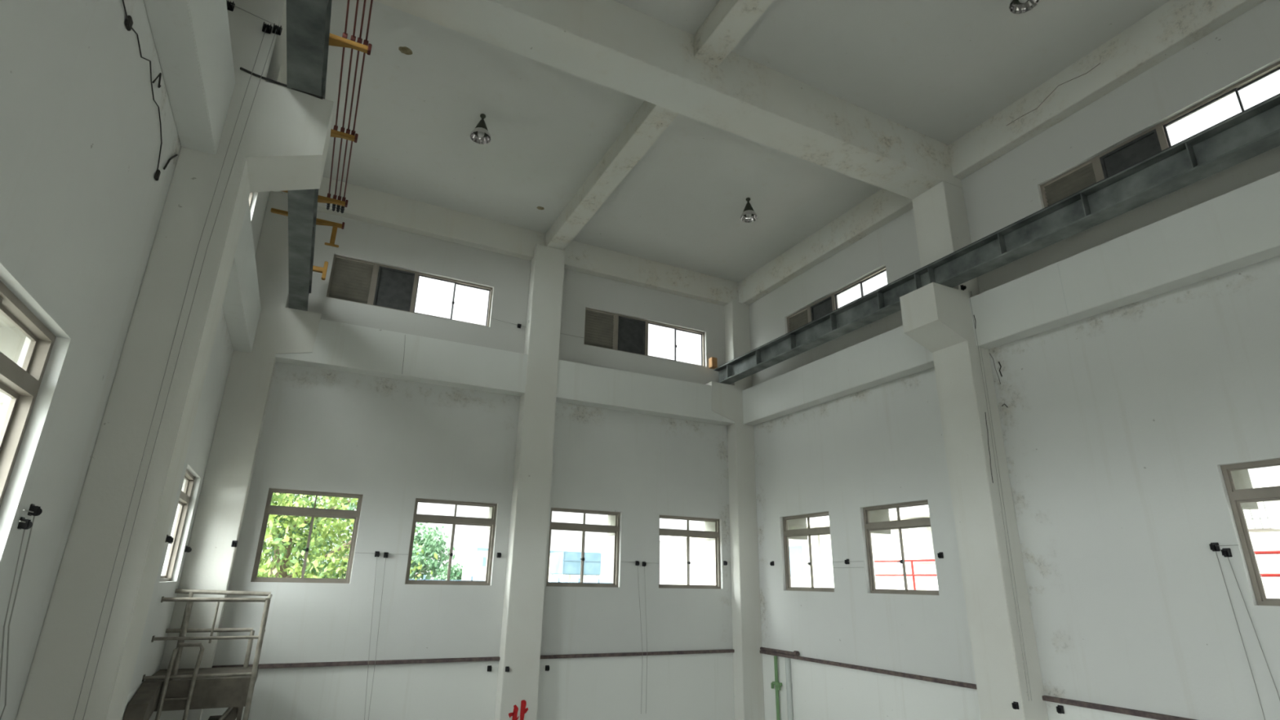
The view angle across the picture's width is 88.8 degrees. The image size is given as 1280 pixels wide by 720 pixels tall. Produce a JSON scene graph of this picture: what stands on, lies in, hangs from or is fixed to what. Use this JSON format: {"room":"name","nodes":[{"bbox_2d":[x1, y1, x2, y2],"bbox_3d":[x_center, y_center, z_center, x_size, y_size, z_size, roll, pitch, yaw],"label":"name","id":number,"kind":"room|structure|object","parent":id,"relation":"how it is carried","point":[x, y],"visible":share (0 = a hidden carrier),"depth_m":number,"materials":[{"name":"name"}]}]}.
{"room":"factory floor","nodes":[
{"label":"factory floor","id":0,"kind":"room"},
{"bbox_2d":[0,0,270,719],"bbox_3d":[-2.663,-0.536,2.295,0.200,11.390,18.000,10,-21,-25],"label":"wall","id":1,"kind":"structure","parent":0,"point":[82,202],"depth_m":3.84,"materials":[{"name":"white paint"}]},
{"bbox_2d":[0,312,26,405],"bbox_3d":[-3.460,-0.254,3.041,0.500,0.540,1.620,10,-21,-25],"label":"hood","id":2,"kind":"object","parent":1,"relation":"attached to","point":[12,340],"visible":0.25,"depth_m":3.75,"materials":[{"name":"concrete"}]},
{"bbox_2d":[17,516,32,529],"bbox_3d":[-3.424,0.912,3.650,0.053,0.066,0.050,10,-21,-25],"label":"pulley","id":3,"kind":"object","parent":1,"relation":"attached to","point":[28,523],"visible":0.99,"depth_m":3.63,"materials":[{"name":"black plastic"}]},
{"bbox_2d":[0,528,25,693],"bbox_3d":[-3.550,1.484,3.693,0.007,1.033,0.511,10,-21,-25],"label":"pull cord","id":4,"kind":"object","parent":3,"relation":"hanging from","point":[24,529],"visible":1,"depth_m":3.63,"materials":[{"name":"grey plastic"}]},
{"bbox_2d":[0,280,56,506],"bbox_3d":[-3.165,0.329,3.006,0.105,1.416,1.420,10,-21,-25],"label":"window","id":5,"kind":"structure","parent":1,"relation":"in","point":[22,385],"depth_m":3.59,"materials":[{"name":"beige metal"}]},
{"bbox_2d":[27,503,42,515],"bbox_3d":[-3.464,0.861,3.752,0.053,0.066,0.050,10,-21,-25],"label":"pulley","id":6,"kind":"object","parent":1,"relation":"attached to","point":[37,510],"visible":0.98,"depth_m":3.73,"materials":[{"name":"black plastic"}]},
{"bbox_2d":[0,515,35,719],"bbox_3d":[-3.576,1.565,3.747,0.032,1.312,0.492,10,-21,-25],"label":"pull cord","id":7,"kind":"object","parent":6,"relation":"hanging from","point":[8,630],"visible":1,"depth_m":3.71,"materials":[{"name":"fabric"}]},
{"bbox_2d":[122,0,177,181],"bbox_3d":[-3.261,-1.804,4.313,0.024,0.505,2.254,10,-21,-25],"label":"hanging wire","id":8,"kind":"object","parent":1,"relation":"attached to","point":[129,22],"visible":1,"depth_m":4.49,"materials":[{"name":"grey"}]},
{"bbox_2d":[159,468,195,582],"bbox_3d":[-6.142,2.163,8.586,0.105,1.416,1.410,10,-21,-25],"label":"window","id":9,"kind":"structure","parent":1,"relation":"in","point":[184,497],"depth_m":9.09,"materials":[{"name":"beige metal"}]},
{"bbox_2d":[143,0,235,155],"bbox_3d":[-2.505,-2.856,3.376,0.250,0.773,5.303,10,-21,-25],"label":"concrete beam","id":10,"kind":"structure","parent":1,"relation":"attached to","point":[192,39],"depth_m":4.77,"materials":[{"name":"white paint"}]},
{"bbox_2d":[222,198,261,352],"bbox_3d":[-5.155,-1.224,8.342,0.250,0.773,5.223,10,-21,-25],"label":"concrete beam","id":11,"kind":"structure","parent":1,"relation":"attached to","point":[242,308],"depth_m":8.78,"materials":[{"name":"white paint"}]},
{"bbox_2d":[201,210,734,719],"bbox_3d":[-2.189,2.825,12.183,10.490,11.390,0.200,10,-21,-25],"label":"wall","id":12,"kind":"structure","parent":0,"point":[393,443],"depth_m":11.82,"materials":[{"name":"white paint"}]},
{"bbox_2d":[250,488,363,583],"bbox_3d":[-5.316,2.834,10.521,1.397,1.416,0.105,10,-21,-25],"label":"window","id":13,"kind":"structure","parent":12,"relation":"in","point":[313,512],"depth_m":10.53,"materials":[{"name":"beige metal"}]},
{"bbox_2d":[211,656,500,668],"bbox_3d":[-4.273,4.760,10.276,4.203,0.055,0.070,10,-21,-25],"label":"strip","id":14,"kind":"object","parent":12,"relation":"attached to","point":[495,658],"visible":0.76,"depth_m":10.23,"materials":[{"name":"metal"}]},
{"bbox_2d":[374,551,379,556],"bbox_3d":[-4.323,3.194,10.761,0.070,0.091,0.074,10,-21,-25],"label":"pulley","id":15,"kind":"object","parent":12,"relation":"attached to","point":[376,553],"visible":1,"depth_m":10.77,"materials":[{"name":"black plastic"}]},
{"bbox_2d":[364,556,377,719],"bbox_3d":[-4.267,4.414,10.369,0.166,2.541,0.067,10,-21,-25],"label":"pull cord","id":16,"kind":"object","parent":15,"relation":"hanging from","point":[376,557],"visible":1,"depth_m":10.34,"materials":[{"name":"fabric"}]},
{"bbox_2d":[383,551,388,557],"bbox_3d":[-4.199,3.226,10.817,0.070,0.091,0.074,10,-21,-25],"label":"pulley","id":17,"kind":"object","parent":12,"relation":"attached to","point":[385,555],"visible":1,"depth_m":10.83,"materials":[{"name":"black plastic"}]},
{"bbox_2d":[368,557,386,719],"bbox_3d":[-4.183,4.434,10.408,0.076,2.530,0.067,10,-21,-25],"label":"pull cord","id":18,"kind":"object","parent":17,"relation":"hanging from","point":[385,557],"visible":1,"depth_m":10.38,"materials":[{"name":"fabric"}]},
{"bbox_2d":[275,319,528,396],"bbox_3d":[-4.125,-0.038,11.784,4.220,0.773,0.320,10,-21,-25],"label":"concrete beam","id":19,"kind":"structure","parent":12,"relation":"attached to","point":[338,346],"depth_m":11.65,"materials":[{"name":"white paint"}]},
{"bbox_2d":[326,254,493,326],"bbox_3d":[-4.285,-1.262,12.413,2.927,0.865,0.090,10,-21,-25],"label":"window","id":20,"kind":"structure","parent":12,"relation":"in","point":[353,280],"depth_m":12.14,"materials":[{"name":"beige metal"}]},
{"bbox_2d":[404,497,497,585],"bbox_3d":[-3.293,3.198,11.480,1.449,1.416,0.105,10,-21,-25],"label":"window","id":21,"kind":"structure","parent":12,"relation":"in","point":[454,520],"depth_m":11.51,"materials":[{"name":"beige metal"}]},
{"bbox_2d":[546,507,620,587],"bbox_3d":[-1.084,3.596,12.528,1.475,1.416,0.105,10,-21,-25],"label":"window","id":22,"kind":"structure","parent":12,"relation":"in","point":[584,527],"depth_m":12.59,"materials":[{"name":"beige metal"}]},
{"bbox_2d":[606,515,615,535],"bbox_3d":[-1.229,3.163,12.997,1.675,0.540,0.500,10,-21,-25],"label":"hood","id":23,"kind":"object","parent":12,"relation":"attached to","point":[611,518],"visible":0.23,"depth_m":13.35,"materials":[{"name":"concrete"}]},
{"bbox_2d":[540,648,734,658],"bbox_3d":[0.024,5.534,12.315,4.180,0.055,0.070,10,-21,-25],"label":"strip","id":24,"kind":"object","parent":12,"relation":"attached to","point":[701,651],"visible":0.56,"depth_m":12.22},
{"bbox_2d":[583,307,705,366],"bbox_3d":[0.132,-0.466,14.509,3.015,0.865,0.090,10,-21,-25],"label":"window","id":25,"kind":"structure","parent":12,"relation":"in","point":[602,329],"depth_m":14.25,"materials":[{"name":"beige metal"}]},
{"bbox_2d":[555,360,735,426],"bbox_3d":[0.173,0.737,13.823,4.200,0.773,0.320,10,-21,-25],"label":"concrete beam","id":26,"kind":"structure","parent":12,"relation":"attached to","point":[578,384],"depth_m":13.52,"materials":[{"name":"white paint"}]},
{"bbox_2d":[658,515,720,588],"bbox_3d":[1.003,3.972,13.518,1.504,1.416,0.105,10,-21,-25],"label":"window","id":27,"kind":"structure","parent":12,"relation":"in","point":[687,533],"depth_m":13.60,"materials":[{"name":"beige metal"}]},
{"bbox_2d":[704,521,715,540],"bbox_3d":[0.859,3.539,13.987,1.704,0.540,0.500,10,-21,-25],"label":"hood","id":28,"kind":"object","parent":12,"relation":"attached to","point":[708,526],"visible":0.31,"depth_m":14.32,"materials":[{"name":"concrete"}]},
{"bbox_2d":[322,0,1169,282],"bbox_3d":[2.031,-5.197,6.332,10.490,0.200,18.400,10,-21,-25],"label":"ceiling","id":29,"kind":"structure","parent":0,"point":[938,70],"depth_m":10.07,"materials":[{"name":"white paint"}]},
{"bbox_2d":[273,43,287,193],"bbox_3d":[-2.387,-5.616,4.112,0.197,0.613,18.000,10,-21,-25],"label":"concrete beam","id":30,"kind":"structure","parent":29,"relation":"attached to","point":[282,77],"depth_m":8.86,"materials":[{"name":"white paint"}]},
{"bbox_2d":[398,46,412,54],"bbox_3d":[-3.237,-4.275,9.032,0.186,0.001,0.146,10,-21,-25],"label":"cap","id":31,"kind":"object","parent":29,"relation":"attached to","point":[405,50],"depth_m":9.03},
{"bbox_2d":[469,113,491,144],"bbox_3d":[-2.469,-3.643,10.206,0.319,0.420,0.319,10,-21,-25],"label":"lamp","id":32,"kind":"object","parent":29,"relation":"hanging from","point":[480,135],"visible":1,"depth_m":10.19,"materials":[{"name":"grey"}]},
{"bbox_2d":[284,177,738,306],"bbox_3d":[-2.000,-2.343,13.747,10.090,0.613,0.197,10,-21,-25],"label":"concrete beam","id":33,"kind":"structure","parent":29,"relation":"attached to","point":[364,204],"depth_m":13.30,"materials":[{"name":"white paint"}]},
{"bbox_2d":[544,101,678,250],"bbox_3d":[-0.626,-3.192,11.540,0.380,0.370,5.453,10,-21,-25],"label":"concrete beam","id":34,"kind":"structure","parent":29,"relation":"attached to","point":[651,120],"depth_m":11.08,"materials":[{"name":"white paint"}]},
{"bbox_2d":[373,0,962,199],"bbox_3d":[0.599,-3.868,8.846,10.090,0.775,0.617,10,-21,-25],"label":"concrete beam","id":35,"kind":"structure","parent":29,"relation":"attached to","point":[612,44],"depth_m":8.68,"materials":[{"name":"white paint"}]},
{"bbox_2d":[693,0,773,66],"bbox_3d":[2.075,-4.856,6.477,0.380,0.370,5.303,10,-21,-25],"label":"concrete beam","id":36,"kind":"structure","parent":29,"relation":"attached to","point":[729,21],"depth_m":8.19,"materials":[{"name":"white paint"}]},
{"bbox_2d":[740,197,757,222],"bbox_3d":[2.039,-2.849,12.291,0.319,0.420,0.319,10,-21,-25],"label":"lamp","id":37,"kind":"object","parent":29,"relation":"hanging from","point":[748,215],"visible":1,"depth_m":12.27,"materials":[{"name":"grey"}]},
{"bbox_2d":[737,0,1266,305],"bbox_3d":[6.435,-4.026,8.297,0.197,0.613,18.000,10,-21,-25],"label":"concrete beam","id":38,"kind":"structure","parent":29,"relation":"attached to","point":[1175,25],"depth_m":9.37,"materials":[{"name":"white paint"}]},
{"bbox_2d":[1008,0,1039,13],"bbox_3d":[4.485,-4.363,7.685,0.319,0.420,0.319,10,-21,-25],"label":"lamp","id":39,"kind":"object","parent":29,"relation":"hanging from","point":[1015,6],"visible":1,"depth_m":7.74,"materials":[{"name":"grey"}]},
{"bbox_2d":[748,0,1279,719],"bbox_3d":[6.513,1.117,6.648,0.200,11.390,18.000,10,-21,-25],"label":"wall","id":40,"kind":"structure","parent":0,"point":[1119,425],"depth_m":8.33,"materials":[{"name":"white paint"}]},
{"bbox_2d":[770,655,782,719],"bbox_3d":[2.601,7.254,12.186,0.100,3.180,0.240,10,-21,-25],"label":"pipe","id":41,"kind":"object","parent":40,"relation":"attached to","point":[775,682],"visible":1,"depth_m":12.48,"materials":[{"name":"metal"}]},
{"bbox_2d":[785,657,793,719],"bbox_3d":[2.773,7.162,11.907,0.112,3.180,0.112,10,-21,-25],"label":"pipe","id":42,"kind":"object","parent":40,"relation":"attached to","point":[788,668],"visible":1,"depth_m":12.21,"materials":[{"name":"grey"}]},
{"bbox_2d":[787,518,807,539],"bbox_3d":[3.573,3.216,12.876,0.500,0.540,1.628,10,-21,-25],"label":"hood","id":43,"kind":"object","parent":40,"relation":"attached to","point":[800,523],"visible":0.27,"depth_m":13.48,"materials":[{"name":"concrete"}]},
{"bbox_2d":[782,511,834,591],"bbox_3d":[3.258,3.689,12.552,0.105,1.416,1.428,10,-21,-25],"label":"window","id":44,"kind":"structure","parent":40,"relation":"in","point":[808,531],"depth_m":12.72,"materials":[{"name":"beige metal"}]},
{"bbox_2d":[786,266,885,333],"bbox_3d":[3.887,-0.915,12.969,0.090,0.865,2.855,10,-21,-25],"label":"window","id":45,"kind":"structure","parent":40,"relation":"in","point":[828,304],"depth_m":13.39,"materials":[{"name":"beige metal"}]},
{"bbox_2d":[742,325,933,425],"bbox_3d":[3.607,0.354,12.498,0.280,0.773,5.223,10,-21,-25],"label":"concrete beam","id":46,"kind":"structure","parent":40,"relation":"attached to","point":[891,355],"depth_m":12.09,"materials":[{"name":"white paint"}]},
{"bbox_2d":[760,649,977,689],"bbox_3d":[3.607,5.134,10.930,0.070,0.055,5.207,10,-21,-25],"label":"strip","id":47,"kind":"object","parent":40,"relation":"attached to","point":[971,686],"visible":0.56,"depth_m":10.44,"materials":[{"name":"metal"}]},
{"bbox_2d":[760,647,799,656],"bbox_3d":[2.682,5.618,12.637,0.090,0.090,1.120,10,-21,-25],"label":"pipe","id":48,"kind":"object","parent":47,"relation":"on","point":[796,653],"visible":1,"depth_m":12.52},
{"bbox_2d":[868,508,891,534],"bbox_3d":[4.578,2.597,10.994,0.500,0.540,1.637,10,-21,-25],"label":"hood","id":49,"kind":"object","parent":40,"relation":"attached to","point":[882,515],"visible":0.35,"depth_m":11.61,"materials":[{"name":"concrete"}]},
{"bbox_2d":[862,500,938,595],"bbox_3d":[4.262,3.070,10.670,0.105,1.416,1.437,10,-21,-25],"label":"window","id":50,"kind":"structure","parent":40,"relation":"in","point":[899,524],"depth_m":10.82,"materials":[{"name":"beige metal"}]},
{"bbox_2d":[1042,695,1196,719],"bbox_3d":[6.157,3.563,6.150,0.070,0.055,4.840,10,-21,-25],"label":"strip","id":51,"kind":"object","parent":40,"relation":"attached to","point":[1046,698],"visible":1,"depth_m":7.48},
{"bbox_2d":[968,171,1279,349],"bbox_3d":[6.256,-1.277,7.532,0.280,0.773,5.303,10,-21,-25],"label":"concrete beam","id":52,"kind":"structure","parent":40,"relation":"attached to","point":[1239,228],"depth_m":7.80,"materials":[{"name":"white paint"}]},
{"bbox_2d":[968,290,1029,701],"bbox_3d":[4.869,1.571,8.938,0.095,5.540,0.006,10,-21,-25],"label":"cable","id":53,"kind":"object","parent":52,"relation":"hanging from","point":[968,291],"visible":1,"depth_m":8.81,"materials":[{"name":"grey plastic"}]},
{"bbox_2d":[1040,61,1279,208],"bbox_3d":[6.510,-2.530,8.052,0.090,0.865,3.051,10,-21,-25],"label":"window","id":54,"kind":"structure","parent":40,"relation":"in","point":[1155,140],"depth_m":8.50,"materials":[{"name":"beige metal"}]},
{"bbox_2d":[1208,542,1220,551],"bbox_3d":[6.074,1.978,6.922,0.074,0.091,0.070,10,-21,-25],"label":"pulley","id":55,"kind":"object","parent":40,"relation":"attached to","point":[1213,546],"visible":1,"depth_m":6.91,"materials":[{"name":"black plastic"}]},
{"bbox_2d":[1215,551,1265,719],"bbox_3d":[6.077,3.230,6.471,0.006,2.660,0.077,10,-21,-25],"label":"pull cord","id":56,"kind":"object","parent":55,"relation":"hanging from","point":[1215,551],"visible":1,"depth_m":6.61,"materials":[{"name":"fabric"}]},
{"bbox_2d":[1221,547,1232,557],"bbox_3d":[6.114,2.010,6.826,0.074,0.091,0.070,10,-21,-25],"label":"pulley","id":57,"kind":"object","parent":40,"relation":"attached to","point":[1226,552],"visible":1,"depth_m":6.82,"materials":[{"name":"black plastic"}]},
{"bbox_2d":[1227,556,1279,700],"bbox_3d":[6.137,3.220,6.347,0.006,2.600,0.167,10,-21,-25],"label":"pull cord","id":58,"kind":"object","parent":57,"relation":"hanging from","point":[1228,557],"visible":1,"depth_m":6.53,"materials":[{"name":"grey plastic"}]},
{"bbox_2d":[1231,469,1258,509],"bbox_3d":[6.930,1.149,6.585,0.500,0.540,1.613,10,-21,-25],"label":"hood","id":59,"kind":"object","parent":40,"relation":"attached to","point":[1242,479],"visible":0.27,"depth_m":7.21,"materials":[{"name":"concrete"}]},
{"bbox_2d":[1220,458,1279,605],"bbox_3d":[6.614,1.622,6.261,0.105,1.416,1.413,10,-21,-25],"label":"window","id":60,"kind":"structure","parent":40,"relation":"in","point":[1237,497],"depth_m":6.78,"materials":[{"name":"beige metal"}]},
{"bbox_3d":[1.819,5.778,2.612,10.490,0.200,18.400,10,-21,-25],"label":"floor","id":61,"kind":"structure","parent":0,"visible":0},
{"bbox_2d":[15,0,286,719],"bbox_3d":[-3.797,0.756,4.981,0.465,10.625,0.617,10,-21,-25],"label":"concrete column","id":62,"kind":"structure","parent":61,"relation":"on","point":[55,677],"depth_m":4.84,"materials":[{"name":"white paint"}]},
{"bbox_2d":[262,22,271,34],"bbox_3d":[-3.437,-3.072,6.024,0.070,0.091,0.074,10,-21,-25],"label":"pulley","id":63,"kind":"object","parent":62,"relation":"attached to","point":[268,28],"visible":1,"depth_m":6.03,"materials":[{"name":"black plastic"}]},
{"bbox_2d":[72,28,266,719],"bbox_3d":[-3.528,-0.149,5.011,0.084,6.170,0.025,10,-21,-25],"label":"pull cord","id":64,"kind":"object","parent":63,"relation":"hanging from","point":[265,28],"visible":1,"depth_m":4.84,"materials":[{"name":"grey plastic"}]},
{"bbox_2d":[271,23,282,35],"bbox_3d":[-3.365,-3.079,6.064,0.070,0.091,0.074,10,-21,-25],"label":"pulley","id":65,"kind":"object","parent":62,"relation":"attached to","point":[278,31],"visible":1,"depth_m":6.07,"materials":[{"name":"black plastic"}]},
{"bbox_2d":[82,29,276,719],"bbox_3d":[-3.468,-0.155,5.039,0.117,6.200,0.017,6,-19,-14],"label":"pull cord","id":66,"kind":"object","parent":65,"relation":"hanging from","point":[276,29],"visible":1,"depth_m":4.87,"materials":[{"name":"grey plastic"}]},
{"bbox_2d":[244,81,333,192],"bbox_3d":[-3.287,-2.005,6.161,0.575,0.810,0.617,10,-21,-25],"label":"corbel","id":67,"kind":"structure","parent":62,"relation":"attached to","point":[287,148],"depth_m":5.94,"materials":[{"name":"white paint"}]},
{"bbox_2d":[240,66,323,99],"bbox_3d":[-3.262,-2.522,5.966,0.682,0.074,0.022,10,-21,-25],"label":"loose wire","id":68,"kind":"object","parent":67,"relation":"on","point":[241,68],"visible":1,"depth_m":5.93,"materials":[{"name":"grey"}]},
{"bbox_2d":[286,0,332,311],"bbox_3d":[-1.819,-3.469,3.710,0.280,0.444,17.400,10,-21,-25],"label":"beam","id":69,"kind":"structure","parent":67,"relation":"on","point":[308,21],"depth_m":5.95,"materials":[{"name":"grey metal"}]},
{"bbox_2d":[271,208,344,247],"bbox_3d":[-4.537,-1.793,8.898,0.900,0.360,0.155,10,-21,-25],"label":"bracket","id":70,"kind":"object","parent":69,"relation":"attached to","point":[319,222],"visible":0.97,"depth_m":8.99,"materials":[{"name":"metal"}]},
{"bbox_2d":[282,190,348,207],"bbox_3d":[-4.245,-2.104,8.401,0.900,0.080,0.155,10,-21,-25],"label":"bracket","id":71,"kind":"object","parent":69,"relation":"attached to","point":[321,198],"visible":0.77,"depth_m":8.45,"materials":[{"name":"paint"}]},
{"bbox_2d":[325,0,349,209],"bbox_3d":[-1.089,-3.941,2.962,0.050,0.074,13.810,10,-21,-25],"label":"bar","id":72,"kind":"object","parent":71,"relation":"attached to","point":[344,35],"visible":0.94,"depth_m":6.75,"materials":[{"name":"brown metal"}]},
{"bbox_2d":[331,0,359,211],"bbox_3d":[-1.027,-3.930,2.991,0.050,0.074,13.810,10,-21,-25],"label":"bar","id":73,"kind":"object","parent":71,"relation":"attached to","point":[353,37],"visible":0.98,"depth_m":6.75,"materials":[{"name":"brown metal"}]},
{"bbox_2d":[340,0,373,213],"bbox_3d":[-0.930,-3.912,3.037,0.050,0.074,13.810,10,-21,-25],"label":"bar","id":74,"kind":"object","parent":71,"relation":"attached to","point":[366,42],"visible":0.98,"depth_m":6.76,"materials":[{"name":"brown metal"}]},
{"bbox_2d":[312,261,328,279],"bbox_3d":[-5.507,-1.448,11.108,0.310,0.530,0.100,10,-21,-25],"label":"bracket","id":75,"kind":"object","parent":69,"relation":"on","point":[323,270],"visible":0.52,"depth_m":11.13,"materials":[{"name":"metal"}]},
{"bbox_2d":[330,128,358,142],"bbox_3d":[-3.402,-2.495,7.197,0.540,0.080,0.155,10,-21,-25],"label":"bracket","id":76,"kind":"object","parent":69,"relation":"attached to","point":[334,133],"visible":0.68,"depth_m":7.19,"materials":[{"name":"paint"}]},
{"bbox_2d":[336,0,366,212],"bbox_3d":[-0.977,-3.921,3.015,0.050,0.074,13.810,10,-21,-25],"label":"bar","id":77,"kind":"object","parent":76,"relation":"on","point":[359,39],"visible":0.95,"depth_m":6.77,"materials":[{"name":"brown metal"}]},
{"bbox_2d":[328,33,372,55],"bbox_3d":[-2.746,-2.899,5.969,0.540,0.080,0.155,10,-21,-25],"label":"bracket","id":78,"kind":"object","parent":69,"relation":"attached to","point":[334,40],"visible":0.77,"depth_m":5.95,"materials":[{"name":"paint"}]},
{"bbox_2d":[155,642,204,719],"bbox_3d":[-5.647,5.254,7.534,0.376,3.678,0.048,10,-21,-25],"label":"access ladder","id":79,"kind":"object","parent":61,"relation":"on","point":[188,698],"visible":1,"depth_m":7.97,"materials":[{"name":"metal"}]},
{"bbox_2d":[143,666,258,719],"bbox_3d":[-5.746,5.671,8.104,1.190,3.250,1.212,10,-21,-25],"label":"platform","id":80,"kind":"object","parent":61,"relation":"on","point":[214,692],"visible":0.79,"depth_m":8.15,"materials":[{"name":"metal"}]},
{"bbox_2d":[122,681,238,719],"bbox_3d":[-5.492,5.076,7.734,1.140,2.350,1.700,10,-21,-25],"label":"stair","id":81,"kind":"structure","parent":80,"relation":"attached to","point":[144,702],"depth_m":7.52,"materials":[{"name":"metal"}]},
{"bbox_2d":[142,588,272,719],"bbox_3d":[-5.673,3.920,8.602,1.201,1.688,1.070,10,-21,-25],"label":"guard railing","id":82,"kind":"object","parent":80,"relation":"on","point":[184,629],"visible":0.99,"depth_m":8.43,"materials":[{"name":"metal"}]},
{"bbox_2d":[148,191,288,719],"bbox_3d":[-6.309,2.268,9.851,0.590,10.797,0.336,10,-21,-25],"label":"concrete column","id":83,"kind":"structure","parent":61,"relation":"on","point":[222,501],"depth_m":9.96,"materials":[{"name":"white paint"}]},
{"bbox_2d":[275,307,321,354],"bbox_3d":[-5.750,-0.400,11.021,0.560,0.820,0.326,10,-21,-25],"label":"beam","id":84,"kind":"structure","parent":83,"relation":"attached to","point":[299,328],"depth_m":10.88,"materials":[{"name":"white paint"}]},
{"bbox_2d":[493,244,564,719],"bbox_3d":[-2.017,2.930,11.924,0.627,11.030,0.336,10,-21,-25],"label":"concrete column","id":85,"kind":"structure","parent":61,"relation":"on","point":[520,647],"depth_m":11.91,"materials":[{"name":"white paint"}]},
{"bbox_2d":[508,699,528,719],"bbox_3d":[-1.979,5.863,10.780,0.425,0.462,0.008,10,-21,-25],"label":"painted character","id":86,"kind":"object","parent":85,"relation":"attached to","point":[523,703],"visible":1,"depth_m":10.79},
{"bbox_2d":[724,301,764,719],"bbox_3d":[2.207,3.802,13.891,0.490,10.797,0.336,10,-21,-25],"label":"concrete column","id":87,"kind":"structure","parent":61,"relation":"on","point":[748,672],"depth_m":13.72,"materials":[{"name":"white paint"}]},
{"bbox_2d":[705,381,735,422],"bbox_3d":[1.776,0.965,14.588,0.620,0.840,0.326,10,-21,-25],"label":"beam","id":88,"kind":"structure","parent":87,"relation":"attached to","point":[722,395],"depth_m":14.46,"materials":[{"name":"white paint"}]},
{"bbox_2d":[911,181,1048,719],"bbox_3d":[4.786,2.303,9.053,0.465,10.625,0.617,10,-21,-25],"label":"concrete column","id":89,"kind":"structure","parent":61,"relation":"on","point":[940,217],"depth_m":8.97,"materials":[{"name":"white paint"}]},
{"bbox_2d":[899,282,967,352],"bbox_3d":[4.386,-0.622,9.801,0.575,0.810,0.617,10,-21,-25],"label":"corbel","id":90,"kind":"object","parent":89,"relation":"attached to","point":[932,313],"depth_m":9.63,"materials":[{"name":"white paint"}]},
{"bbox_2d":[713,93,1279,384],"bbox_3d":[5.762,-2.071,7.401,0.280,0.444,17.580,10,-21,-25],"label":"beam","id":91,"kind":"structure","parent":90,"relation":"on","point":[1255,131],"depth_m":8.22,"materials":[{"name":"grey metal"}]},
{"bbox_2d":[708,356,717,368],"bbox_3d":[1.649,0.069,14.771,0.140,0.230,0.140,10,-21,-25],"label":"wooden block","id":92,"kind":"object","parent":91,"relation":"on","point":[713,362],"visible":1,"depth_m":14.72,"materials":[{"name":"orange wood"}]},
{"bbox_2d":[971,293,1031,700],"bbox_3d":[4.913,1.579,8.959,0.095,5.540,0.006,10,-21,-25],"label":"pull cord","id":93,"kind":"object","parent":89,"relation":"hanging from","point":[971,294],"visible":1,"depth_m":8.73,"materials":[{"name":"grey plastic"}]},
{"label":"outside","id":94,"kind":"structure","parent":0,"visible":0},
{"bbox_3d":[2.045,10.446,15.360,140.000,0.350,150.000,10,-21,-25],"label":"ground","id":95,"kind":"structure","parent":94,"visible":0},
{"bbox_2d":[257,492,437,579],"bbox_3d":[-10.310,5.969,18.079,10.014,9.439,9.104,-17,-26,42],"label":"leafy tree","id":96,"kind":"object","parent":95,"relation":"on","point":[282,544],"visible":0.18,"depth_m":18.39,"materials":[{"name":"green plant"}]},
{"bbox_2d":[280,496,426,579],"bbox_3d":[-14.251,10.345,31.588,7.535,9.677,7.896,2,-19,-4],"label":"leafy tree","id":97,"kind":"object","parent":95,"relation":"on","point":[350,507],"visible":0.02,"depth_m":31.54,"materials":[{"name":"green plant"}]},
{"bbox_2d":[408,522,455,579],"bbox_3d":[-14.519,13.734,39.706,5.795,8.462,5.781,3,-19,-6],"label":"leafy tree","id":98,"kind":"object","parent":95,"relation":"on","point":[428,540],"visible":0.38,"depth_m":40.05,"materials":[{"name":"green plant"}]},
{"bbox_2d":[431,562,462,580],"bbox_3d":[-19.476,23.957,66.844,4.872,6.343,5.068,-11,-22,31],"label":"leafy tree","id":99,"kind":"object","parent":95,"relation":"on","point":[456,573],"visible":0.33,"depth_m":66.58,"materials":[{"name":"green plant"}]},
{"bbox_2d":[408,574,613,583],"bbox_3d":[-4.676,12.177,28.954,12.070,4.850,0.080,10,-21,-25],"label":"fence","id":100,"kind":"object","parent":95,"relation":"on","point":[424,579],"visible":0.15,"depth_m":29.32,"materials":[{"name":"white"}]},
{"bbox_2d":[460,547,567,582],"bbox_3d":[-12.095,21.538,60.816,8.400,7.300,6.600,10,-21,-25],"label":"house","id":101,"kind":"structure","parent":95,"relation":"on","point":[475,560],"depth_m":58.77,"materials":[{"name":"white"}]},
{"bbox_2d":[549,551,601,582],"bbox_3d":[-3.491,13.193,33.908,2.100,6.150,2.030,10,-21,-25],"label":"water tank","id":102,"kind":"object","parent":95,"relation":"on","point":[563,563],"visible":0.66,"depth_m":33.97,"materials":[{"name":"blue"}]},
{"bbox_2d":[659,481,1279,598],"bbox_3d":[11.463,12.037,32.136,7.300,7.750,33.200,10,-21,-25],"label":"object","id":103,"kind":"structure","parent":95,"relation":"on","point":[917,543],"depth_m":28.55,"materials":[{"name":"concrete"}]},
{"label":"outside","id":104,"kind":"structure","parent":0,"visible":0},
{"bbox_3d":[8.861,4.818,11.995,1.700,0.200,14.000,10,-21,-25],"label":"balcony","id":105,"kind":"object","parent":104,"visible":0},
{"bbox_2d":[873,550,1279,590],"bbox_3d":[8.469,4.006,11.594,0.056,1.065,11.278,10,-21,-25],"label":"balcony railing","id":106,"kind":"object","parent":105,"relation":"on","point":[913,575],"visible":0.21,"depth_m":15.32,"materials":[{"name":"metal"}]},
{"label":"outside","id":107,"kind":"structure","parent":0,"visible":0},
{"bbox_2d":[1242,501,1279,532],"bbox_3d":[10.276,2.571,10.846,0.370,0.530,0.360,10,-21,-25],"label":"railing","id":108,"kind":"object","parent":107,"point":[1255,530],"visible":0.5,"depth_m":10.70,"materials":[{"name":"metal"}]},
{"bbox_2d":[1248,528,1279,532],"bbox_3d":[10.272,2.808,10.765,0.370,0.030,0.360,10,-21,-25],"label":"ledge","id":109,"kind":"object","parent":108,"relation":"on","point":[1255,530],"depth_m":10.68,"materials":[{"name":"beige metal"}]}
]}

